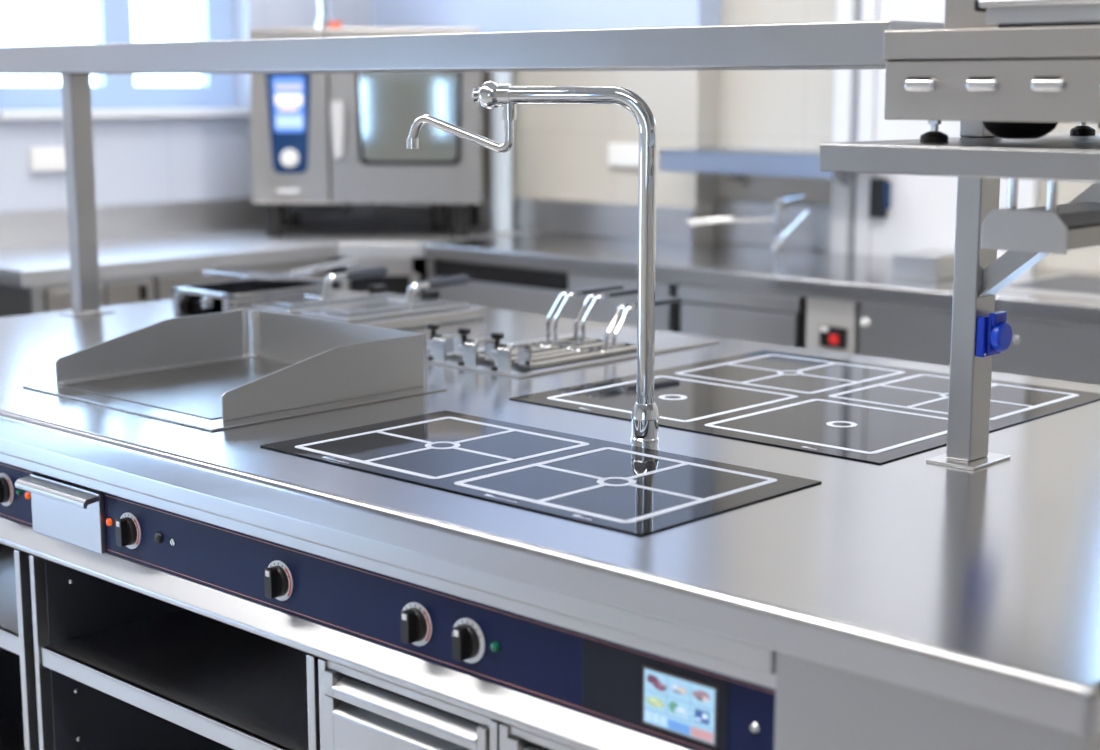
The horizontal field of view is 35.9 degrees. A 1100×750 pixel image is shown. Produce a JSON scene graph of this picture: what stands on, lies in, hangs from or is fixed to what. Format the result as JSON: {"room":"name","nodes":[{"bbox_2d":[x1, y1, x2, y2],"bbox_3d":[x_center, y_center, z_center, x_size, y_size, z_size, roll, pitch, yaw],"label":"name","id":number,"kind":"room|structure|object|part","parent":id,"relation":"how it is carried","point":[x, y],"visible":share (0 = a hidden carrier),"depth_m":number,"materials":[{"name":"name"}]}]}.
{"room":"commercial kitchen","nodes":[
{"label":"commercial kitchen","id":0,"kind":"room"},
{"bbox_2d":[0,0,375,217],"bbox_3d":[-2.837,-0.784,4.284,0.300,2.900,6.860,9,13,42],"label":"wall","id":1,"kind":"structure","parent":0,"point":[163,159],"depth_m":5.73,"materials":[{"name":"paint"}]},
{"bbox_2d":[28,146,65,170],"bbox_3d":[-1.589,-0.688,5.401,0.031,0.075,0.140,9,13,42],"label":"wall socket","id":2,"kind":"object","parent":1,"relation":"attached to","point":[40,158],"visible":0.77,"depth_m":5.38,"materials":[{"name":"white plastic"}]},
{"bbox_2d":[37,153,48,165],"bbox_3d":[-1.603,-0.682,5.366,0.001,0.040,0.040,9,13,42],"label":"outlet","id":3,"kind":"object","parent":2,"relation":"attached to","point":[42,158],"depth_m":5.37,"materials":[{"name":"white plastic"}]},
{"bbox_2d":[0,0,249,119],"bbox_3d":[-1.420,-1.430,5.566,0.205,1.158,1.000,9,13,42],"label":"window","id":4,"kind":"structure","parent":1,"relation":"in","point":[22,22],"depth_m":5.65,"materials":[{"name":"white glass"}]},
{"bbox_3d":[-1.474,-1.451,5.599,0.006,1.088,0.940,9,13,42],"label":"pane","id":5,"kind":"part","parent":4,"relation":"part of","materials":[{"name":"clear glass"}]},
{"bbox_3d":[-1.420,-0.874,5.661,0.205,0.029,1.000,9,13,42],"label":"sill","id":6,"kind":"part","parent":4,"relation":"part of","materials":[{"name":"white paint"}]},
{"bbox_2d":[0,197,374,246],"bbox_3d":[-1.293,-0.533,5.758,0.014,0.108,1.830,9,13,42],"label":"backsplash","id":7,"kind":"structure","parent":1,"relation":"attached to","point":[24,227],"depth_m":5.71,"materials":[{"name":"silver metal"}]},
{"bbox_2d":[717,0,1099,271],"bbox_3d":[2.106,-0.759,4.142,7.100,2.900,0.300,9,13,42],"label":"wall","id":8,"kind":"structure","parent":0,"point":[761,109],"depth_m":5.24,"materials":[{"name":"beige paint"}]},
{"bbox_2d":[490,72,511,230],"bbox_3d":[-0.168,-0.814,5.856,0.074,0.630,0.074,9,13,42],"label":"trim","id":9,"kind":"structure","parent":8,"relation":"attached to","point":[501,163],"depth_m":5.85,"materials":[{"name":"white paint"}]},
{"bbox_2d":[377,195,694,243],"bbox_3d":[-0.097,-0.560,5.903,1.518,0.112,0.014,9,13,42],"label":"backsplash","id":10,"kind":"structure","parent":8,"relation":"attached to","point":[528,214],"depth_m":5.73,"materials":[{"name":"silver metal"}]},
{"bbox_2d":[373,0,720,31],"bbox_3d":[-0.060,-1.810,5.742,1.540,1.370,0.110,9,13,42],"label":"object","id":11,"kind":"structure","parent":8,"relation":"attached to","point":[485,15],"depth_m":5.73,"materials":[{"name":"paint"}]},
{"bbox_2d":[376,70,718,243],"bbox_3d":[-0.060,-0.380,5.987,1.540,1.530,0.110,9,13,42],"label":"wall","id":12,"kind":"structure","parent":8,"relation":"attached to","point":[560,151],"depth_m":5.60,"materials":[{"name":"beige paint"}]},
{"bbox_2d":[608,143,638,166],"bbox_3d":[0.249,-0.719,5.544,0.145,0.072,0.019,9,13,42],"label":"wall socket","id":13,"kind":"object","parent":8,"relation":"attached to","point":[619,154],"visible":0.77,"depth_m":5.54,"materials":[{"name":"white plastic"}]},
{"bbox_2d":[659,147,847,186],"bbox_3d":[0.670,-0.613,5.117,0.635,0.122,0.298,9,13,42],"label":"wall shelf","id":14,"kind":"object","parent":8,"relation":"attached to","point":[735,163],"visible":0.77,"depth_m":5.04,"materials":[{"name":"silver metal"}]},
{"bbox_2d":[714,200,830,250],"bbox_3d":[0.699,-0.470,5.312,0.453,0.135,0.014,9,13,42],"label":"backsplash","id":15,"kind":"structure","parent":8,"relation":"attached to","point":[813,233],"depth_m":5.31,"materials":[{"name":"silver metal"}]},
{"bbox_2d":[830,0,1039,266],"bbox_3d":[1.227,-0.564,4.777,0.992,2.300,0.060,9,13,42],"label":"door","id":16,"kind":"structure","parent":8,"relation":"in","point":[921,215],"depth_m":4.97,"materials":[{"name":"white paint"}]},
{"bbox_2d":[869,178,890,217],"bbox_3d":[0.971,-0.520,4.993,0.057,0.115,0.030,9,13,42],"label":"switch box","id":17,"kind":"object","parent":16,"relation":"attached to","point":[880,188],"visible":1,"depth_m":4.98,"materials":[{"name":"black plastic"}]},
{"bbox_3d":[-0.248,1.117,2.071,7.500,0.100,6.960,9,13,42],"label":"floor","id":18,"kind":"structure","parent":0,"visible":0},
{"bbox_2d":[0,543,39,749],"bbox_3d":[-0.873,0.528,3.193,0.738,0.682,0.659,9,13,42],"label":"base cabinet","id":19,"kind":"object","parent":18,"relation":"on","point":[18,695],"visible":0.2,"depth_m":2.76,"materials":[{"name":"silver metal"}]},
{"bbox_3d":[-0.879,0.353,3.159,0.705,0.031,0.635,9,13,42],"label":"shelf","id":20,"kind":"part","parent":19,"relation":"part of","materials":[{"name":"silver metal"}]},
{"bbox_3d":[-0.877,0.756,3.230,0.706,0.020,0.629,9,13,42],"label":"floor panel","id":21,"kind":"part","parent":19,"relation":"part of","materials":[{"name":"black metal"}]},
{"bbox_3d":[-0.610,0.521,2.941,0.016,0.582,0.659,9,13,42],"label":"panel","id":22,"kind":"part","parent":19,"relation":"part of","materials":[{"name":"silver metal"}]},
{"bbox_2d":[0,275,153,317],"bbox_3d":[-1.526,0.116,5.096,0.683,0.852,0.400,9,13,42],"label":"drawer unit","id":23,"kind":"object","parent":18,"relation":"on","point":[14,301],"visible":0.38,"depth_m":4.75,"materials":[{"name":"silver metal"}]},
{"bbox_3d":[-1.334,-0.218,4.770,0.016,0.060,0.183,9,13,42],"label":"drawer","id":24,"kind":"part","parent":23,"relation":"part of","materials":[{"name":"silver metal"}]},
{"bbox_3d":[-1.323,-0.237,4.758,0.014,0.010,0.160,9,13,42],"label":"handle","id":25,"kind":"part","parent":23,"relation":"part of","materials":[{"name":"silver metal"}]},
{"bbox_3d":[-1.213,0.086,4.953,0.014,0.720,0.158,9,13,42],"label":"door","id":26,"kind":"part","parent":23,"relation":"part of","materials":[{"name":"silver metal"}]},
{"bbox_2d":[0,218,546,287],"bbox_3d":[-0.975,-0.405,5.468,0.898,0.047,1.878,9,13,42],"label":"countertop","id":27,"kind":"structure","parent":23,"relation":"on","point":[43,264],"depth_m":5.35,"materials":[{"name":"silver metal"}]},
{"bbox_2d":[247,0,484,236],"bbox_3d":[-0.607,-0.928,5.777,0.752,0.880,0.595,0,10,0],"label":"oven","id":28,"kind":"object","parent":27,"relation":"on","point":[322,143],"visible":0.82,"depth_m":5.56,"materials":[{"name":"silver metal"}]},
{"bbox_3d":[-0.917,-0.517,5.652,0.068,0.112,0.067,9,13,42],"label":"leg","id":29,"kind":"part","parent":28,"relation":"part of","materials":[{"name":"black plastic"}]},
{"bbox_3d":[-0.862,-0.607,5.586,0.070,0.012,0.002,0,10,0],"label":"name plate","id":30,"kind":"part","parent":28,"relation":"part of","materials":[{"name":"silver metal"}]},
{"bbox_3d":[-0.852,-0.875,5.537,0.153,0.433,0.007,0,10,0],"label":"blue panel","id":31,"kind":"part","parent":28,"relation":"part of","materials":[{"name":"blue plastic"}]},
{"bbox_3d":[-0.918,-0.586,6.056,0.068,0.112,0.067,9,13,42],"label":"leg","id":32,"kind":"part","parent":28,"relation":"part of","materials":[{"name":"black plastic"}]},
{"bbox_3d":[-0.688,-0.796,5.526,0.048,0.186,0.056,0,10,0],"label":"handle","id":33,"kind":"part","parent":28,"relation":"part of","materials":[{"name":"grey"}]},
{"bbox_3d":[-0.472,-0.829,5.563,0.484,0.533,0.030,0,10,0],"label":"door","id":34,"kind":"part","parent":28,"relation":"part of","materials":[{"name":"silver metal"}]},
{"bbox_3d":[-0.383,-0.559,5.899,0.068,0.112,0.067,9,13,42],"label":"leg","id":35,"kind":"part","parent":28,"relation":"part of","materials":[{"name":"black plastic"}]},
{"bbox_3d":[-0.297,-0.517,5.652,0.068,0.112,0.067,9,13,42],"label":"leg","id":36,"kind":"part","parent":28,"relation":"part of","materials":[{"name":"black plastic"}]},
{"bbox_3d":[-0.298,-0.586,6.056,0.068,0.112,0.067,9,13,42],"label":"leg","id":37,"kind":"part","parent":28,"relation":"part of","materials":[{"name":"black plastic"}]},
{"bbox_2d":[29,555,319,749],"bbox_3d":[-0.329,0.615,2.689,0.696,0.682,0.659,9,13,42],"label":"base cabinet","id":38,"kind":"object","parent":18,"relation":"on","point":[117,667],"visible":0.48,"depth_m":2.64,"materials":[{"name":"silver metal"}]},
{"bbox_3d":[-0.578,0.526,2.911,0.013,0.582,0.659,9,13,42],"label":"panel","id":39,"kind":"part","parent":38,"relation":"part of","materials":[{"name":"silver metal"}]},
{"bbox_3d":[-0.335,0.439,2.654,0.663,0.031,0.635,9,13,42],"label":"shelf","id":40,"kind":"part","parent":38,"relation":"part of","materials":[{"name":"silver metal"}]},
{"bbox_3d":[-0.081,0.605,2.451,0.016,0.582,0.659,9,13,42],"label":"panel","id":41,"kind":"part","parent":38,"relation":"part of","materials":[{"name":"silver metal"}]},
{"bbox_2d":[153,259,328,300],"bbox_3d":[-1.166,0.050,5.483,0.669,0.852,0.655,9,13,42],"label":"base cabinet","id":42,"kind":"object","parent":18,"relation":"on","point":[164,283],"visible":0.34,"depth_m":5.09,"materials":[{"name":"silver metal"}]},
{"bbox_3d":[-1.042,0.054,5.132,0.014,0.722,0.310,9,13,42],"label":"door","id":43,"kind":"part","parent":42,"relation":"part of","materials":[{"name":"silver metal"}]},
{"bbox_3d":[-0.820,0.014,5.365,0.014,0.722,0.320,9,13,42],"label":"door","id":44,"kind":"part","parent":42,"relation":"part of","materials":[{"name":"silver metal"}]},
{"bbox_2d":[329,258,426,297],"bbox_3d":[-0.605,-0.024,5.913,0.870,0.852,0.730,9,13,42],"label":"base cabinet","id":45,"kind":"object","parent":18,"relation":"on","point":[402,273],"visible":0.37,"depth_m":5.50,"materials":[{"name":"silver metal"}]},
{"bbox_3d":[-0.549,-0.351,5.469,0.213,0.057,0.048,0,10,-1],"label":"drawer","id":46,"kind":"part","parent":45,"relation":"part of","materials":[{"name":"silver metal"}]},
{"bbox_2d":[318,658,501,749],"bbox_3d":[0.045,0.675,2.337,0.322,0.682,0.666,9,13,42],"label":"drawer unit","id":47,"kind":"object","parent":18,"relation":"on","point":[358,710],"visible":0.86,"depth_m":2.08,"materials":[{"name":"silver metal"}]},
{"bbox_3d":[-0.172,0.503,2.073,0.291,0.169,0.024,9,13,42],"label":"drawer","id":48,"kind":"part","parent":47,"relation":"part of","materials":[{"name":"silver metal"}]},
{"bbox_3d":[-0.174,0.435,2.057,0.257,0.015,0.022,9,13,42],"label":"handle","id":49,"kind":"part","parent":47,"relation":"part of","materials":[{"name":"silver metal"}]},
{"bbox_3d":[-0.174,0.403,2.051,0.257,0.015,0.022,9,13,42],"label":"handle","id":50,"kind":"part","parent":47,"relation":"part of","materials":[{"name":"silver metal"}]},
{"bbox_2d":[427,258,637,326],"bbox_3d":[0.121,0.064,5.400,0.900,0.852,0.553,9,13,42],"label":"cabinet","id":51,"kind":"object","parent":18,"relation":"on","point":[525,290],"visible":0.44,"depth_m":5.15,"materials":[{"name":"silver metal"}]},
{"bbox_3d":[-0.052,0.068,5.195,0.865,0.673,0.019,9,13,42],"label":"door","id":52,"kind":"part","parent":51,"relation":"part of","materials":[{"name":"silver metal"}]},
{"bbox_3d":[0.161,-0.259,4.939,0.285,0.055,0.013,9,13,42],"label":"panel","id":53,"kind":"part","parent":51,"relation":"part of","materials":[{"name":"silver metal"}]},
{"bbox_2d":[499,723,576,749],"bbox_3d":[0.299,0.715,2.102,0.368,0.682,0.666,9,13,42],"label":"base cabinet","id":54,"kind":"object","parent":18,"relation":"on","point":[511,738],"visible":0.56,"depth_m":1.92,"materials":[{"name":"silver metal"}]},
{"bbox_2d":[0,473,690,749],"bbox_3d":[-0.649,0.232,2.532,2.453,0.124,0.109,9,13,42],"label":"rail","id":55,"kind":"object","parent":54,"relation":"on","point":[577,730],"depth_m":2.21,"materials":[{"name":"silver metal"}]},
{"bbox_2d":[0,462,36,527],"bbox_3d":[-1.168,0.134,2.998,1.025,0.095,0.066,9,13,42],"label":"control panel","id":56,"kind":"object","parent":55,"relation":"on","point":[15,503],"visible":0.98,"depth_m":2.69,"materials":[{"name":"blue metal"}]},
{"bbox_3d":[-0.876,0.184,2.697,0.041,0.041,0.020,9,13,42],"label":"knob","id":57,"kind":"part","parent":56,"relation":"part of","materials":[{"name":"black plastic"}]},
{"bbox_2d":[25,492,30,498],"bbox_3d":[-0.818,0.189,2.653,0.012,0.012,0.006,9,13,42],"label":"lamp","id":58,"kind":"object","parent":56,"relation":"attached to","point":[27,494],"depth_m":2.65,"materials":[{"name":"orange plastic"}]},
{"bbox_3d":[-0.744,0.176,2.556,0.195,0.016,0.027,9,13,42],"label":"handle","id":59,"kind":"part","parent":55,"relation":"part of","materials":[{"name":"silver metal"}]},
{"bbox_3d":[-0.726,0.207,2.581,0.196,0.091,0.079,9,13,42],"label":"drip drawer","id":60,"kind":"part","parent":55,"relation":"part of","materials":[{"name":"silver metal"}]},
{"bbox_2d":[104,492,775,749],"bbox_3d":[-0.205,0.287,2.107,1.218,0.095,0.066,9,13,42],"label":"control panel","id":61,"kind":"object","parent":55,"relation":"on","point":[682,704],"visible":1,"depth_m":1.98,"materials":[{"name":"blue metal"}]},
{"bbox_2d":[106,518,111,525],"bbox_3d":[-0.650,0.217,2.498,0.012,0.012,0.006,9,13,42],"label":"lamp","id":62,"kind":"object","parent":61,"relation":"attached to","point":[108,520],"depth_m":2.50,"materials":[{"name":"orange plastic"}]},
{"bbox_3d":[-0.616,0.227,2.458,0.041,0.041,0.020,9,13,42],"label":"knob","id":63,"kind":"part","parent":61,"relation":"part of","materials":[{"name":"black plastic"}]},
{"bbox_3d":[-0.361,0.271,2.222,0.041,0.041,0.020,9,13,42],"label":"knob","id":64,"kind":"part","parent":61,"relation":"part of","materials":[{"name":"black plastic"}]},
{"bbox_3d":[-0.168,0.302,2.042,0.041,0.041,0.020,9,13,42],"label":"knob","id":65,"kind":"part","parent":61,"relation":"part of","materials":[{"name":"black plastic"}]},
{"bbox_3d":[-0.102,0.312,1.982,0.041,0.041,0.020,9,13,42],"label":"knob","id":66,"kind":"part","parent":61,"relation":"part of","materials":[{"name":"black plastic"}]},
{"bbox_2d":[490,642,499,652],"bbox_3d":[-0.064,0.314,1.956,0.012,0.012,0.006,9,13,42],"label":"lamp","id":67,"kind":"object","parent":61,"relation":"attached to","point":[494,646],"depth_m":1.95,"materials":[{"name":"teal plastic"}]},
{"bbox_3d":[0.081,0.444,1.821,0.337,0.031,0.024,9,13,42],"label":"drawer","id":68,"kind":"part","parent":54,"relation":"part of","materials":[{"name":"silver metal"}]},
{"bbox_3d":[0.080,0.444,1.816,0.303,0.015,0.022,9,13,42],"label":"handle","id":69,"kind":"part","parent":54,"relation":"part of","materials":[{"name":"silver metal"}]},
{"bbox_2d":[655,282,674,330],"bbox_3d":[0.488,0.122,5.060,0.103,0.852,0.553,9,13,42],"label":"base cabinet","id":70,"kind":"object","parent":18,"relation":"on","point":[663,313],"visible":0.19,"depth_m":4.78,"materials":[{"name":"silver metal"}]},
{"bbox_2d":[672,284,806,347],"bbox_3d":[0.690,0.155,4.870,0.445,0.852,0.559,9,13,42],"label":"panel","id":71,"kind":"object","parent":18,"relation":"on","point":[779,319],"visible":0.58,"depth_m":4.60,"materials":[{"name":"silver metal"}]},
{"bbox_2d":[806,297,861,354],"bbox_3d":[0.910,0.191,4.659,0.150,0.852,0.568,9,13,42],"label":"base cabinet","id":72,"kind":"object","parent":18,"relation":"on","point":[831,325],"visible":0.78,"depth_m":4.39,"materials":[{"name":"grey metal"}]},
{"bbox_3d":[0.712,-0.119,4.405,0.022,0.012,0.006,9,13,42],"label":"label plate","id":73,"kind":"part","parent":72,"relation":"part of","materials":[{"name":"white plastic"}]},
{"bbox_2d":[819,325,846,348],"bbox_3d":[0.734,-0.098,4.398,0.082,0.054,0.008,9,13,42],"label":"switch","id":74,"kind":"object","parent":72,"relation":"attached to","point":[830,336],"depth_m":4.39,"materials":[{"name":"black plastic"}]},
{"bbox_2d":[774,652,1099,749],"bbox_3d":[0.801,0.625,2.103,0.322,0.858,1.355,9,13,42],"label":"panel","id":75,"kind":"object","parent":18,"relation":"on","point":[818,706],"visible":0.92,"depth_m":1.58,"materials":[{"name":"silver metal"}]},
{"bbox_2d":[859,303,1099,384],"bbox_3d":[1.716,0.318,3.915,2.032,0.852,0.565,9,13,42],"label":"base cabinet","id":76,"kind":"object","parent":18,"relation":"on","point":[1041,349],"visible":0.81,"depth_m":4.07,"materials":[{"name":"silver metal"}]},
{"bbox_2d":[424,232,1099,326],"bbox_3d":[1.182,-0.229,4.419,3.698,0.054,0.693,9,13,42],"label":"countertop","id":77,"kind":"structure","parent":76,"relation":"on","point":[823,274],"depth_m":4.68,"materials":[{"name":"silver metal"}]},
{"bbox_2d":[688,193,805,251],"bbox_3d":[0.601,-0.467,5.160,0.360,0.181,0.093,3,10,15],"label":"tap","id":78,"kind":"object","parent":77,"relation":"on","point":[779,204],"visible":0.96,"depth_m":5.15,"materials":[{"name":"silver metal"}]},
{"bbox_3d":[0.558,-0.471,5.166,0.278,0.035,0.021,0,10,3],"label":"spout","id":79,"kind":"part","parent":78,"relation":"part of","materials":[{"name":"silver metal"}]},
{"bbox_3d":[0.728,-0.533,5.105,0.016,0.033,0.109,-7,12,-35],"label":"lever","id":80,"kind":"part","parent":78,"relation":"part of","materials":[{"name":"silver metal"}]},
{"bbox_2d":[772,209,810,250],"bbox_3d":[0.723,-0.434,5.090,0.130,0.132,0.017,8,12,38],"label":"rod","id":81,"kind":"object","parent":77,"relation":"on","point":[792,228],"visible":1,"depth_m":5.08,"materials":[{"name":"silver metal"}]},
{"bbox_2d":[892,249,953,280],"bbox_3d":[1.013,-0.293,4.491,0.135,0.062,0.190,9,13,42],"label":"steel container","id":82,"kind":"object","parent":77,"relation":"on","point":[927,264],"visible":0.75,"depth_m":4.42,"materials":[{"name":"grey"}]},
{"bbox_3d":[1.515,-0.199,4.104,0.780,0.007,0.420,9,13,42],"label":"sink bowl rim","id":83,"kind":"part","parent":77,"relation":"part of","materials":[{"name":"silver metal"}]},
{"bbox_3d":[0.029,0.422,3.289,2.442,0.858,0.660,9,13,42],"label":"cabinet","id":84,"kind":"object","parent":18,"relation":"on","visible":0},
{"bbox_2d":[0,288,1099,735],"bbox_3d":[-0.083,0.037,2.871,2.795,0.042,1.400,9,13,42],"label":"countertop","id":85,"kind":"structure","parent":84,"relation":"on","point":[980,587],"depth_m":1.98,"materials":[{"name":"silver metal"}]},
{"bbox_2d":[201,297,213,309],"bbox_3d":[-0.756,-0.159,3.744,0.032,0.032,0.018,9,13,42],"label":"knob","id":86,"kind":"object","parent":85,"relation":"on","point":[207,303],"depth_m":3.74,"materials":[{"name":"silver metal"}]},
{"bbox_2d":[22,309,446,430],"bbox_3d":[-0.527,-0.022,2.823,0.535,0.091,0.473,9,13,42],"label":"griddle","id":87,"kind":"object","parent":85,"relation":"on","point":[231,369],"visible":1,"depth_m":2.84,"materials":[{"name":"silver metal"}]},
{"bbox_3d":[-0.526,0.018,2.834,0.420,0.002,0.395,9,13,42],"label":"cooking plate","id":88,"kind":"part","parent":87,"relation":"part of","materials":[{"name":"silver metal"}]},
{"bbox_3d":[-0.209,-0.025,2.829,0.008,0.088,0.008,9,13,42],"label":"corner post","id":89,"kind":"part","parent":87,"relation":"part of","materials":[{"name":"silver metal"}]},
{"bbox_2d":[172,256,357,314],"bbox_3d":[-0.626,-0.204,3.835,0.207,0.107,0.401,9,13,42],"label":"basin","id":90,"kind":"object","parent":85,"relation":"in","point":[256,287],"visible":0.78,"depth_m":3.76,"materials":[{"name":"silver metal"}]},
{"bbox_2d":[192,301,205,311],"bbox_3d":[-0.780,-0.153,3.772,0.031,0.020,0.014,9,13,42],"label":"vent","id":91,"kind":"object","parent":90,"relation":"attached to","point":[197,306],"depth_m":3.76,"materials":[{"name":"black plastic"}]},
{"bbox_3d":[-0.667,-0.172,3.796,0.207,0.058,0.280,9,13,42],"label":"tank","id":92,"kind":"part","parent":90,"relation":"part of","materials":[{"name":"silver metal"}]},
{"bbox_3d":[-0.634,-0.221,3.804,0.173,0.030,0.229,9,13,42],"label":"lid","id":93,"kind":"part","parent":90,"relation":"part of","materials":[{"name":"silver metal"}]},
{"bbox_3d":[-0.515,-0.247,3.868,0.017,0.033,0.192,9,13,42],"label":"lid rod","id":94,"kind":"part","parent":90,"relation":"part of","materials":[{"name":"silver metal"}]},
{"bbox_2d":[240,266,405,315],"bbox_3d":[-0.471,-0.179,3.712,0.170,0.100,0.400,9,13,42],"label":"lid","id":95,"kind":"object","parent":85,"relation":"on","point":[376,293],"visible":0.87,"depth_m":3.69,"materials":[{"name":"silver metal"}]},
{"bbox_3d":[-0.475,-0.162,3.711,0.140,0.015,0.350,9,13,42],"label":"lid","id":96,"kind":"part","parent":95,"relation":"part of","materials":[{"name":"silver metal"}]},
{"bbox_2d":[0,438,776,689],"bbox_3d":[-0.657,0.145,2.510,2.452,0.048,0.051,9,13,42],"label":"countertop front edge","id":97,"kind":"object","parent":85,"relation":"attached to","point":[747,662],"visible":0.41,"depth_m":2.00,"materials":[{"name":"silver metal"}]},
{"bbox_2d":[301,274,484,329],"bbox_3d":[-0.330,-0.154,3.602,0.180,0.087,0.430,9,13,42],"label":"lid","id":98,"kind":"object","parent":85,"relation":"on","point":[395,314],"visible":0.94,"depth_m":3.57,"materials":[{"name":"silver metal"}]},
{"bbox_3d":[-0.343,-0.141,3.590,0.150,0.015,0.350,9,13,42],"label":"lid","id":99,"kind":"part","parent":98,"relation":"part of","materials":[{"name":"silver metal"}]},
{"bbox_2d":[0,20,1010,469],"bbox_3d":[-0.309,-0.307,3.047,2.464,0.577,0.391,9,13,42],"label":"shelf","id":100,"kind":"object","parent":85,"relation":"on","point":[845,45],"visible":0.76,"depth_m":2.45,"materials":[{"name":"silver metal"}]},
{"bbox_3d":[-1.029,-0.397,3.723,0.036,0.518,0.052,9,13,42],"label":"post","id":101,"kind":"part","parent":100,"relation":"part of","materials":[{"name":"silver metal"}]},
{"bbox_3d":[-1.027,-0.139,3.766,0.072,0.004,0.100,9,13,42],"label":"plate","id":102,"kind":"part","parent":100,"relation":"part of","materials":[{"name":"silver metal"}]},
{"bbox_2d":[819,132,1099,297],"bbox_3d":[0.837,-0.054,1.985,0.833,0.428,0.630,9,13,42],"label":"shelf","id":103,"kind":"object","parent":100,"relation":"attached to","point":[1065,156],"visible":0.92,"depth_m":1.92,"materials":[{"name":"silver metal"}]},
{"bbox_2d":[883,0,1099,142],"bbox_3d":[0.800,-0.491,1.885,0.693,0.468,0.479,9,13,42],"label":"grill","id":104,"kind":"object","parent":103,"relation":"on","point":[1022,69],"visible":1,"depth_m":1.88,"materials":[{"name":"silver metal"}]},
{"bbox_2d":[944,0,997,28],"bbox_3d":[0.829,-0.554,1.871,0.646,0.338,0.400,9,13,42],"label":"post","id":105,"kind":"object","parent":104,"relation":"attached to","point":[959,14],"depth_m":1.95,"materials":[{"name":"silver metal"}]},
{"bbox_2d":[974,0,1099,27],"bbox_3d":[0.699,-0.372,1.712,0.580,0.034,0.052,9,13,42],"label":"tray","id":106,"kind":"object","parent":104,"relation":"on","point":[996,13],"depth_m":1.84,"materials":[{"name":"silver metal"}]},
{"bbox_2d":[981,179,1099,253],"bbox_3d":[0.605,-0.192,1.968,0.103,0.082,0.227,9,13,42],"label":"channel","id":107,"kind":"object","parent":103,"relation":"hanging from","point":[1053,228],"visible":0.9,"depth_m":1.89,"materials":[{"name":"silver metal"}]},
{"bbox_3d":[0.520,-0.204,1.909,0.011,0.040,0.011,7,12,35],"label":"rod","id":108,"kind":"part","parent":107,"relation":"part of","materials":[{"name":"silver metal"}]},
{"bbox_3d":[0.555,-0.198,1.876,0.011,0.040,0.011,7,12,35],"label":"rod","id":109,"kind":"part","parent":107,"relation":"part of","materials":[{"name":"silver metal"}]},
{"bbox_3d":[0.565,0.113,2.291,0.072,0.004,0.100,9,13,42],"label":"plate","id":110,"kind":"part","parent":100,"relation":"part of","materials":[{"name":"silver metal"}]},
{"bbox_3d":[0.563,-0.083,2.259,0.036,0.394,0.052,9,13,42],"label":"post","id":111,"kind":"part","parent":100,"relation":"part of","materials":[{"name":"silver metal"}]},
{"bbox_3d":[0.564,-0.383,2.207,0.036,0.145,0.052,9,13,42],"label":"post","id":112,"kind":"part","parent":100,"relation":"part of","materials":[{"name":"silver metal"}]},
{"bbox_2d":[976,311,1011,356],"bbox_3d":[0.589,-0.054,2.241,0.031,0.059,0.048,9,13,42],"label":"socket","id":113,"kind":"object","parent":100,"relation":"attached to","point":[994,333],"visible":1,"depth_m":2.23,"materials":[{"name":"blue plastic"}]},
{"bbox_3d":[0.582,-0.053,2.248,0.012,0.054,0.048,9,13,42],"label":"plate","id":114,"kind":"part","parent":113,"relation":"part of","materials":[{"name":"blue plastic"}]},
{"bbox_2d":[406,81,659,442],"bbox_3d":[-0.027,-0.161,2.411,0.373,0.505,0.049,2,10,12],"label":"pot filler faucet","id":115,"kind":"object","parent":85,"relation":"on","point":[491,94],"visible":1,"depth_m":2.37,"materials":[{"name":"silver metal"}]},
{"bbox_3d":[-0.127,-0.351,2.407,0.162,0.071,0.014,4,10,20],"label":"swing arm","id":116,"kind":"part","parent":115,"relation":"part of","materials":[{"name":"silver metal"}]},
{"bbox_2d":[260,410,821,535],"bbox_3d":[-0.030,0.118,2.268,0.698,0.002,0.356,9,13,42],"label":"induction cooktop","id":117,"kind":"object","parent":85,"relation":"in","point":[635,490],"visible":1,"depth_m":2.22,"materials":[{"name":"black glass"}]},
{"bbox_2d":[426,323,719,377],"bbox_3d":[0.041,-0.080,3.219,0.275,0.071,0.564,9,13,42],"label":"pasta cooker","id":118,"kind":"object","parent":85,"relation":"on","point":[497,360],"visible":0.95,"depth_m":3.06,"materials":[{"name":"silver metal"}]},
{"bbox_3d":[-0.213,-0.079,3.091,0.025,0.030,0.025,9,13,42],"label":"clamp knob","id":119,"kind":"part","parent":118,"relation":"part of","materials":[{"name":"black plastic"}]},
{"bbox_3d":[-0.154,-0.069,3.037,0.025,0.030,0.025,9,13,42],"label":"clamp knob","id":120,"kind":"part","parent":118,"relation":"part of","materials":[{"name":"black plastic"}]},
{"bbox_3d":[-0.092,-0.059,2.980,0.025,0.030,0.025,9,13,42],"label":"clamp knob","id":121,"kind":"part","parent":118,"relation":"part of","materials":[{"name":"black plastic"}]},
{"bbox_3d":[-0.005,-0.036,3.172,0.238,0.001,0.362,9,13,42],"label":"tank","id":122,"kind":"part","parent":118,"relation":"part of","materials":[{"name":"silver metal"}]},
{"bbox_2d":[478,284,623,359],"bbox_3d":[-0.004,-0.105,3.258,0.050,0.102,0.418,9,13,42],"label":"basket","id":123,"kind":"object","parent":118,"relation":"in","point":[555,340],"visible":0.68,"depth_m":3.28,"materials":[{"name":"silver metal"}]},
{"bbox_2d":[511,287,636,362],"bbox_3d":[0.045,-0.098,3.219,0.050,0.102,0.428,9,13,42],"label":"basket","id":124,"kind":"object","parent":118,"relation":"in","point":[583,344],"visible":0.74,"depth_m":3.24,"materials":[{"name":"silver metal"}]},
{"bbox_2d":[514,297,680,368],"bbox_3d":[0.100,-0.083,3.174,0.050,0.087,0.434,9,13,42],"label":"basket","id":125,"kind":"object","parent":118,"relation":"in","point":[614,348],"visible":0.92,"depth_m":3.18,"materials":[{"name":"silver metal"}]},
{"bbox_2d":[509,350,1099,463],"bbox_3d":[0.424,0.035,2.748,0.696,0.002,0.692,9,13,42],"label":"induction cooktop","id":126,"kind":"object","parent":85,"relation":"in","point":[866,412],"visible":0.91,"depth_m":2.70,"materials":[{"name":"black glass"}]}
]}

